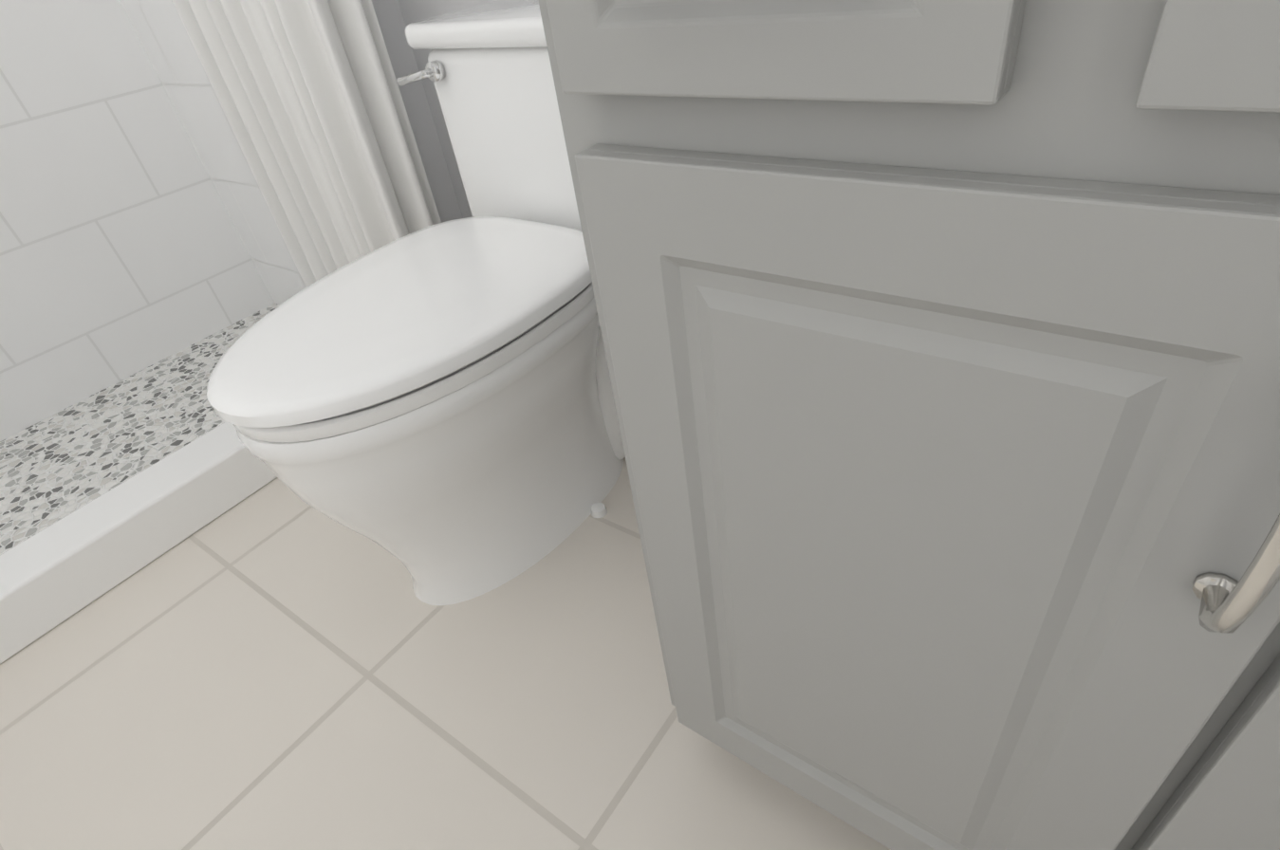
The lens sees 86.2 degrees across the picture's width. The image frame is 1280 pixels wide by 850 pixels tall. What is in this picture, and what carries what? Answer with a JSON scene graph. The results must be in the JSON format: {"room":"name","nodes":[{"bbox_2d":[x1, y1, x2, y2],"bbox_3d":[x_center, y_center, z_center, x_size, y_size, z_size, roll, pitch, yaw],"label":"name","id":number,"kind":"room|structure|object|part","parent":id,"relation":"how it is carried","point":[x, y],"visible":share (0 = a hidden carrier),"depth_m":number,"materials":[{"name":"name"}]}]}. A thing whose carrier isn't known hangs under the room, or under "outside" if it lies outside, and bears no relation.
{"room":"bathroom","nodes":[
{"label":"bathroom","id":0,"kind":"room"},
{"bbox_2d":[172,0,441,287],"bbox_3d":[-1.234,-0.525,0.435,0.436,2.190,1.982,19,46,32],"label":"shower curtain","id":1,"kind":"object","parent":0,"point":[308,95],"visible":0.65,"depth_m":1.26,"materials":[{"name":"white fabric"}]},
{"bbox_2d":[371,0,463,222],"bbox_3d":[-0.845,-1.364,1.049,0.739,2.700,0.265,19,46,32],"label":"wall","id":2,"kind":"structure","parent":0,"point":[398,47],"depth_m":1.36,"materials":[{"name":"grey paint"}]},
{"bbox_2d":[119,0,305,305],"bbox_3d":[-0.886,-1.080,1.123,0.727,2.116,0.012,19,46,32],"label":"wall tile","id":3,"kind":"structure","parent":2,"relation":"attached to","point":[159,28],"depth_m":1.61,"materials":[{"name":"white tile"}]},
{"bbox_2d":[0,457,890,849],"bbox_3d":[-0.543,0.540,0.835,2.695,0.100,2.295,19,46,32],"label":"floor","id":4,"kind":"structure","parent":0,"point":[275,664],"depth_m":0.92,"materials":[{"name":"tile"}]},
{"bbox_2d":[0,421,277,664],"bbox_3d":[-1.077,0.346,1.034,0.120,0.100,1.904,19,46,32],"label":"shower curb","id":5,"kind":"object","parent":4,"relation":"on","point":[55,574],"depth_m":1.17,"materials":[{"name":"white stone"}]},
{"bbox_2d":[0,303,278,555],"bbox_3d":[-1.357,0.277,1.241,0.588,0.030,1.906,19,46,32],"label":"pebble shower floor","id":6,"kind":"structure","parent":4,"relation":"on","point":[58,466],"depth_m":1.50,"materials":[{"name":"stone"}]},
{"bbox_2d":[206,0,625,605],"bbox_3d":[-0.234,-0.158,1.005,0.447,0.706,0.737,19,46,32],"label":"toilet","id":7,"kind":"object","parent":4,"relation":"on","point":[433,408],"visible":0.85,"depth_m":0.90,"materials":[{"name":"white ceramic"}]},
{"bbox_3d":[-0.299,-0.148,0.893,0.372,0.056,0.518,19,46,32],"label":"seat","id":8,"kind":"part","parent":7,"relation":"part of","materials":[{"name":"white plastic"}]},
{"bbox_3d":[-0.328,-0.524,1.019,0.081,0.030,0.031,19,46,32],"label":"handle","id":9,"kind":"part","parent":7,"relation":"part of","materials":[{"name":"silver metal"}]},
{"bbox_2d":[537,0,1279,849],"bbox_3d":[0.387,-0.005,0.391,0.826,1.053,0.449,19,46,32],"label":"bathroom vanity","id":10,"kind":"object","parent":4,"relation":"on","point":[940,338],"visible":1,"depth_m":0.33,"materials":[{"name":"grey wood"}]},
{"bbox_3d":[0.041,-0.194,0.265,0.206,0.120,0.020,19,46,32],"label":"drawer","id":11,"kind":"part","parent":10,"relation":"part of","materials":[{"name":"grey wood"}]},
{"bbox_3d":[0.245,-0.124,0.133,0.218,0.120,0.020,19,46,32],"label":"drawer","id":12,"kind":"part","parent":10,"relation":"part of","materials":[{"name":"grey wood"}]},
{"bbox_2d":[398,0,496,218],"bbox_3d":[-0.115,-1.178,0.653,0.956,2.700,0.100,19,46,32],"label":"wall","id":13,"kind":"structure","parent":0,"point":[414,10],"depth_m":1.32,"materials":[{"name":"grey paint"}]},
{"bbox_3d":[-1.770,-0.913,0.665,0.100,2.700,2.295,19,46,32],"label":"wall","id":14,"kind":"structure","parent":0,"visible":0},
{"bbox_2d":[0,0,274,441],"bbox_3d":[-1.738,-0.646,0.746,0.012,2.116,1.930,19,46,32],"label":"wall tile","id":15,"kind":"structure","parent":14,"relation":"attached to","point":[123,253],"depth_m":1.57,"materials":[{"name":"white tile"}]}
]}

